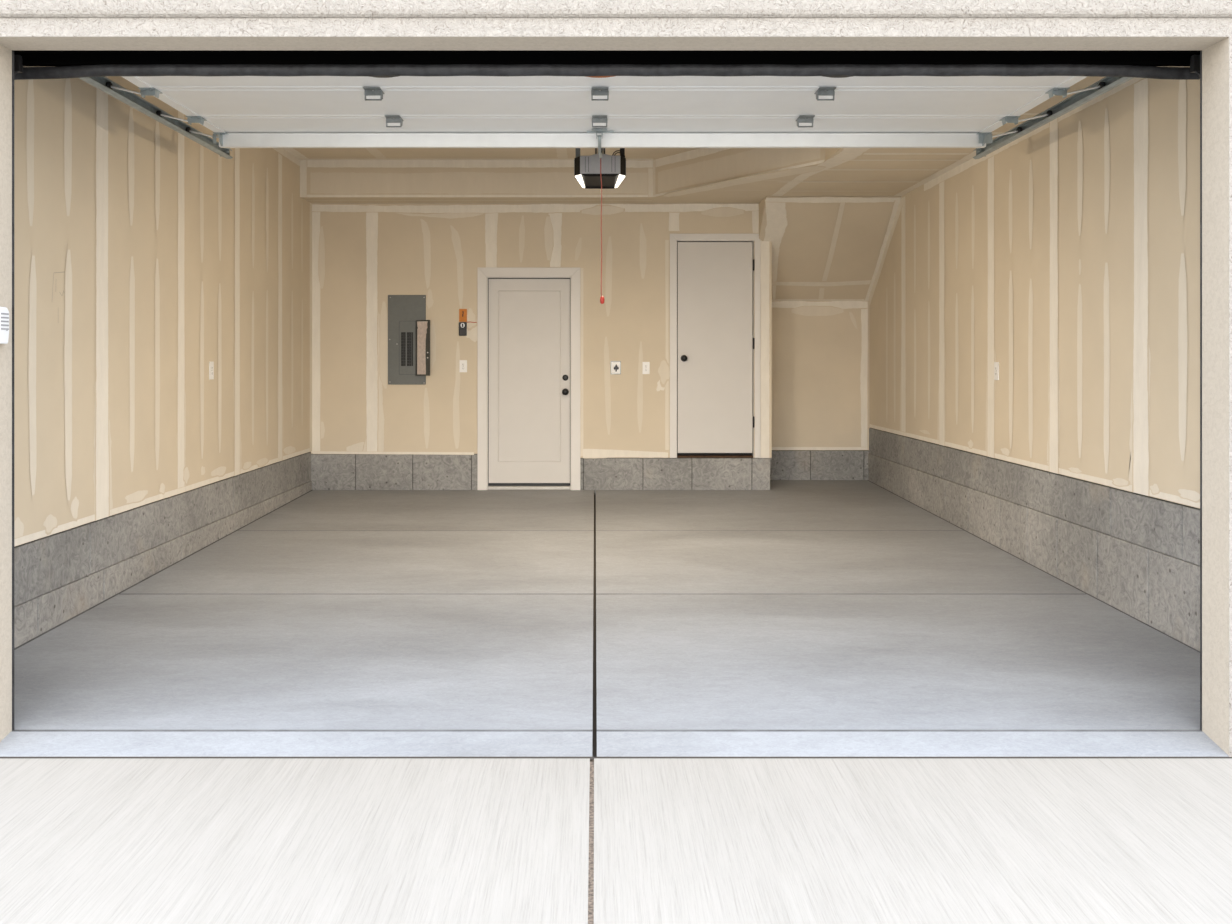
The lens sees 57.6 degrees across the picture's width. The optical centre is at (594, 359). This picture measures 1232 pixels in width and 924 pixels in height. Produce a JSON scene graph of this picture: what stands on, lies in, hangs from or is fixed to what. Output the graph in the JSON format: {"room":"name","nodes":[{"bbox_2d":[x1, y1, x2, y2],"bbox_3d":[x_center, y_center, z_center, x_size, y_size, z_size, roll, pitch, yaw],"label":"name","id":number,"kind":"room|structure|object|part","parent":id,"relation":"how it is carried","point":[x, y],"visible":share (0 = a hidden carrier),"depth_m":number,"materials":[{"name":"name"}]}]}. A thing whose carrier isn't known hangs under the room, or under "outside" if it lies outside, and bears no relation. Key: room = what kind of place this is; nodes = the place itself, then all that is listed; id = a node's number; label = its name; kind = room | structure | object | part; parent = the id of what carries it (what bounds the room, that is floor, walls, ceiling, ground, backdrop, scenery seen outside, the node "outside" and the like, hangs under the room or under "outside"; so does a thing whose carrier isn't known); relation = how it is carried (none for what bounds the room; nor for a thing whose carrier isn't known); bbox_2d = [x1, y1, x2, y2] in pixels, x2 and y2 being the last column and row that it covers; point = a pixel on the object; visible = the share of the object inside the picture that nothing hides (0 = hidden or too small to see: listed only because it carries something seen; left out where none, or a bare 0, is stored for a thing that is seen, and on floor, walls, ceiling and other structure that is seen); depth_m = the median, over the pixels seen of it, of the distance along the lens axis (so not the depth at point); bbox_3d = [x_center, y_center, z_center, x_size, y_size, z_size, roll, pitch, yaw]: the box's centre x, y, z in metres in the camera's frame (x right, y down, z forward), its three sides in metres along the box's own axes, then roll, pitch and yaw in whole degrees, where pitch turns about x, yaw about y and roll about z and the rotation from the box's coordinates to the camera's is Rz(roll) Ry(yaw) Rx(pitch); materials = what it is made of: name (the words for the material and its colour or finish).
{"room":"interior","nodes":[
{"label":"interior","id":0,"kind":"room"},
{"bbox_2d":[14,66,311,546],"bbox_3d":[-2.857,-0.506,8.086,0.143,2.808,7.655,0,0,0],"label":"wall","id":1,"kind":"structure","parent":0,"point":[146,257],"depth_m":6.87,"materials":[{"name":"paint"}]},
{"bbox_2d":[14,452,311,647],"bbox_3d":[-2.858,1.248,7.697,0.139,0.705,6.875,0,0,0],"label":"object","id":2,"kind":"structure","parent":1,"relation":"attached to","point":[60,576],"depth_m":6.74,"materials":[{"name":"concrete"}]},
{"bbox_2d":[209,362,213,379],"bbox_3d":[-2.783,0.076,8.132,0.009,0.130,0.085,0,0,0],"label":"wall outlet","id":3,"kind":"object","parent":1,"relation":"attached to","point":[211,364],"visible":1,"depth_m":8.12,"materials":[{"name":"white plastic"}]},
{"bbox_2d":[311,204,771,457],"bbox_3d":[-0.574,-0.295,11.473,4.628,2.530,0.883,0,0,0],"label":"wall","id":4,"kind":"structure","parent":0,"point":[363,254],"depth_m":11.04,"materials":[{"name":"paint"}]},
{"bbox_2d":[311,454,476,489],"bbox_3d":[-1.940,1.262,11.094,1.731,0.676,0.120,0,0,0],"label":"baseboard","id":5,"kind":"structure","parent":4,"relation":"attached to","point":[328,471],"depth_m":11.04,"materials":[{"name":"concrete"}]},
{"bbox_2d":[388,295,429,384],"bbox_3d":[-1.812,-0.200,11.016,0.446,0.882,0.108,0,0,15],"label":"breaker panel","id":6,"kind":"object","parent":4,"relation":"attached to","point":[408,326],"visible":1,"depth_m":11.02,"materials":[{"name":"metal"}]},
{"bbox_3d":[-1.685,-0.119,10.961,0.176,0.543,0.017,0,0,33],"label":"panel door","id":7,"kind":"part","parent":6,"relation":"part of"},
{"bbox_2d":[459,322,466,335],"bbox_3d":[-1.301,-0.305,11.021,0.078,0.134,0.024,0,0,0],"label":"wall control","id":8,"kind":"object","parent":4,"relation":"attached to","point":[462,325],"visible":1,"depth_m":11.01,"materials":[{"name":"black plastic"}]},
{"bbox_2d":[459,360,466,371],"bbox_3d":[-1.298,0.061,11.029,0.074,0.120,0.009,0,0,0],"label":"light switch","id":9,"kind":"object","parent":4,"relation":"attached to","point":[462,363],"visible":1,"depth_m":11.03,"materials":[{"name":"white plastic"}]},
{"bbox_2d":[459,309,466,321],"bbox_3d":[-1.299,-0.439,11.029,0.077,0.127,0.008,0,0,0],"label":"tag","id":10,"kind":"object","parent":4,"relation":"attached to","point":[462,312],"visible":1,"depth_m":11.03,"materials":[{"name":"orange paper"}]},
{"bbox_2d":[477,267,579,489],"bbox_3d":[-0.650,0.185,11.080,1.013,2.192,0.128,0,0,0],"label":"door","id":11,"kind":"structure","parent":4,"relation":"in","point":[528,318],"depth_m":11.09,"materials":[{"name":"white paint"}]},
{"bbox_3d":[-0.293,0.315,11.052,0.067,0.067,0.073,0,0,0],"label":"knob","id":12,"kind":"part","parent":11,"relation":"part of","materials":[{"name":"black metal"}]},
{"bbox_2d":[611,361,620,373],"bbox_3d":[0.204,0.076,11.024,0.100,0.129,0.020,0,0,0],"label":"power socket","id":13,"kind":"object","parent":4,"relation":"attached to","point":[615,365],"visible":1,"depth_m":11.03,"materials":[{"name":"plastic"}]},
{"bbox_2d":[642,362,649,373],"bbox_3d":[0.502,0.079,11.029,0.070,0.120,0.009,0,0,0],"label":"wall outlet","id":14,"kind":"object","parent":4,"relation":"attached to","point":[645,365],"visible":1,"depth_m":11.03,"materials":[{"name":"white plastic"}]},
{"bbox_2d":[670,234,759,457],"bbox_3d":[1.182,-0.140,11.053,0.892,2.208,0.182,0,0,0],"label":"door","id":15,"kind":"structure","parent":4,"relation":"in","point":[712,275],"depth_m":11.04,"materials":[{"name":"white paint"}]},
{"bbox_3d":[0.877,-0.017,10.999,0.065,0.065,0.073,0,0,0],"label":"knob","id":16,"kind":"part","parent":15,"relation":"part of","materials":[{"name":"black metal"}]},
{"bbox_2d":[580,450,868,494],"bbox_3d":[1.345,1.276,11.484,3.144,0.648,0.900,0,0,0],"label":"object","id":17,"kind":"structure","parent":4,"relation":"attached to","point":[595,473],"depth_m":11.04,"materials":[{"name":"concrete"}]},
{"bbox_2d":[0,480,1228,756],"bbox_3d":[0.046,1.442,7.995,5.768,0.356,7.838,0,0,0],"label":"floor","id":18,"kind":"structure","parent":0,"point":[793,618],"depth_m":5.49,"materials":[{"name":"concrete"}]},
{"bbox_2d":[0,757,1231,923],"bbox_3d":[0.000,1.601,-2.461,14.000,0.313,13.077,0,0,0],"label":"driveway","id":19,"kind":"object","parent":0,"point":[84,840],"visible":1,"depth_m":3.41,"materials":[{"name":"concrete"}]},
{"bbox_2d":[0,0,1231,756],"bbox_3d":[0.000,-0.550,4.155,10.000,4.300,0.207,0,0,0],"label":"wall","id":20,"kind":"structure","parent":0,"point":[18,18],"depth_m":4.07,"materials":[{"name":"paint"}]},
{"bbox_2d":[0,44,11,741],"bbox_3d":[-2.227,0.186,4.168,0.020,2.727,0.182,0,0,0],"label":"trim","id":21,"kind":"structure","parent":20,"relation":"attached to","point":[5,53],"depth_m":4.22,"materials":[{"name":"paint"}]},
{"bbox_2d":[0,307,8,343],"bbox_3d":[-2.201,-0.128,4.152,0.028,0.136,0.075,0,0,0],"label":"keypad","id":22,"kind":"object","parent":21,"relation":"attached to","point":[4,313],"visible":1,"depth_m":4.15,"materials":[{"name":"white plastic"}]},
{"bbox_2d":[12,51,13,729],"bbox_3d":[-2.229,0.116,4.263,0.036,2.585,0.005,0,0,0],"label":"trim","id":23,"kind":"structure","parent":20,"relation":"attached to","point":[12,51],"depth_m":4.26,"materials":[{"name":"rubber"}]},
{"bbox_2d":[12,50,1201,52],"bbox_3d":[0.045,-1.236,4.274,4.625,0.122,0.029,0,0,0],"label":"trim","id":24,"kind":"structure","parent":20,"relation":"attached to","point":[15,51],"depth_m":4.27,"materials":[{"name":"black rubber"}]},
{"bbox_2d":[0,37,1226,49],"bbox_3d":[0.045,-1.182,4.168,4.565,0.010,0.182,0,0,0],"label":"trim","id":25,"kind":"structure","parent":20,"relation":"attached to","point":[12,43],"depth_m":4.17,"materials":[{"name":"paint"}]},
{"bbox_2d":[1200,51,1201,729],"bbox_3d":[2.321,0.116,4.263,0.034,2.585,0.005,0,0,0],"label":"trim","id":26,"kind":"structure","parent":20,"relation":"attached to","point":[1200,51],"depth_m":4.26,"materials":[{"name":"rubber"}]},
{"bbox_2d":[1202,37,1228,754],"bbox_3d":[2.318,0.186,4.168,0.020,2.727,0.182,0,0,0],"label":"trim","id":27,"kind":"structure","parent":20,"relation":"attached to","point":[1215,58],"depth_m":4.17,"materials":[{"name":"paint"}]},
{"bbox_2d":[283,76,1103,300],"bbox_3d":[0.046,-1.331,8.086,5.868,1.418,7.655,0,0,0],"label":"ceiling","id":28,"kind":"structure","parent":0,"point":[828,215],"depth_m":10.58,"materials":[{"name":"paint"}]},
{"bbox_2d":[79,76,232,158],"bbox_3d":[-2.460,-0.250,5.965,0.081,3.276,3.070,0,0,0],"label":"door track","id":29,"kind":"object","parent":28,"relation":"hanging from","point":[133,100],"visible":0.5,"depth_m":6.21,"materials":[{"name":"silver metal"}]},
{"bbox_2d":[14,53,1199,147],"bbox_3d":[0.052,-1.246,5.636,5.021,0.319,2.575,0,0,0],"label":"garage door","id":30,"kind":"structure","parent":29,"relation":"attached to","point":[247,100],"depth_m":5.65,"materials":[{"name":"metal"}]},
{"bbox_3d":[-2.326,-1.359,5.642,0.233,0.049,0.011,0,0,0],"label":"stem","id":31,"kind":"part","parent":30,"relation":"part of","materials":[{"name":"metal"}]},
{"bbox_3d":[-2.326,-1.359,6.290,0.233,0.049,0.011,0,0,0],"label":"stem","id":32,"kind":"part","parent":30,"relation":"part of","materials":[{"name":"metal"}]},
{"bbox_3d":[-2.326,-1.359,6.740,0.233,0.049,0.011,0,0,0],"label":"stem","id":33,"kind":"part","parent":30,"relation":"part of","materials":[{"name":"metal"}]},
{"bbox_3d":[-1.010,-1.353,5.330,0.170,0.010,0.070,0,0,0],"label":"lift plate","id":34,"kind":"part","parent":30,"relation":"part of","materials":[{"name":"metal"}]},
{"bbox_3d":[0.020,-1.353,5.330,0.170,0.010,0.070,0,0,0],"label":"lift plate","id":35,"kind":"part","parent":30,"relation":"part of","materials":[{"name":"white metal"}]},
{"bbox_3d":[1.160,-1.353,5.330,0.170,0.010,0.070,0,0,0],"label":"lift plate","id":36,"kind":"part","parent":30,"relation":"part of","materials":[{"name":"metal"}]},
{"bbox_3d":[2.424,-1.359,6.740,0.248,0.049,0.011,0,0,0],"label":"stem","id":37,"kind":"part","parent":30,"relation":"part of","materials":[{"name":"metal"}]},
{"bbox_3d":[2.424,-1.359,6.290,0.248,0.049,0.011,0,0,0],"label":"stem","id":38,"kind":"part","parent":30,"relation":"part of","materials":[{"name":"metal"}]},
{"bbox_3d":[2.424,-1.359,5.642,0.248,0.049,0.011,0,0,0],"label":"stem","id":39,"kind":"part","parent":30,"relation":"part of","materials":[{"name":"metal"}]},
{"bbox_2d":[574,135,625,303],"bbox_3d":[0.035,-1.127,6.190,0.352,1.523,3.780,0,0,0],"label":"garage door opener","id":40,"kind":"object","parent":28,"relation":"hanging from","point":[601,170],"visible":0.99,"depth_m":7.52,"materials":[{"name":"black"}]},
{"bbox_3d":[0.031,-1.310,6.959,0.024,0.095,0.667,0,0,1],"label":"door arm","id":41,"kind":"part","parent":40,"relation":"part of"},
{"bbox_3d":[0.035,-1.318,7.525,0.272,0.132,0.010,0,0,0],"label":"panel","id":42,"kind":"part","parent":40,"relation":"part of","materials":[{"name":"grey metal"}]},
{"bbox_3d":[0.042,-0.872,7.300,0.016,0.946,0.006,0,0,0],"label":"pull cord","id":43,"kind":"part","parent":40,"relation":"part of","materials":[{"name":"red fabric"}]},
{"bbox_2d":[973,77,1133,158],"bbox_3d":[2.565,-0.075,5.965,0.081,2.926,3.070,0,0,0],"label":"door track","id":44,"kind":"object","parent":28,"relation":"hanging from","point":[1078,99],"visible":0.34,"depth_m":6.21,"materials":[{"name":"silver metal"}]},
{"bbox_2d":[677,453,751,454],"bbox_3d":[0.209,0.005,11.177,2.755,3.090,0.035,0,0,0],"label":"threshold","id":45,"kind":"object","parent":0,"point":[677,453],"depth_m":11.16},
{"bbox_2d":[772,301,868,449],"bbox_3d":[2.300,-0.303,11.873,1.360,2.513,0.122,0,0,0],"label":"wall","id":46,"kind":"structure","parent":0,"point":[820,348],"depth_m":11.81,"materials":[{"name":"paint"}]},
{"bbox_2d":[868,66,1199,508],"bbox_3d":[2.949,-0.425,8.086,0.143,2.270,7.655,0,0,0],"label":"wall","id":47,"kind":"structure","parent":0,"point":[1065,256],"depth_m":6.84,"materials":[{"name":"paint"}]},
{"bbox_2d":[994,362,998,379],"bbox_3d":[2.875,0.079,8.024,0.009,0.130,0.085,0,0,0],"label":"wall outlet","id":48,"kind":"object","parent":47,"relation":"attached to","point":[996,364],"visible":1,"depth_m":8.02,"materials":[{"name":"white plastic"}]},
{"bbox_2d":[868,428,1199,650],"bbox_3d":[2.950,1.153,8.086,0.139,0.894,7.655,0,0,0],"label":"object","id":49,"kind":"structure","parent":47,"relation":"attached to","point":[1137,554],"depth_m":6.80,"materials":[{"name":"concrete"}]}
]}

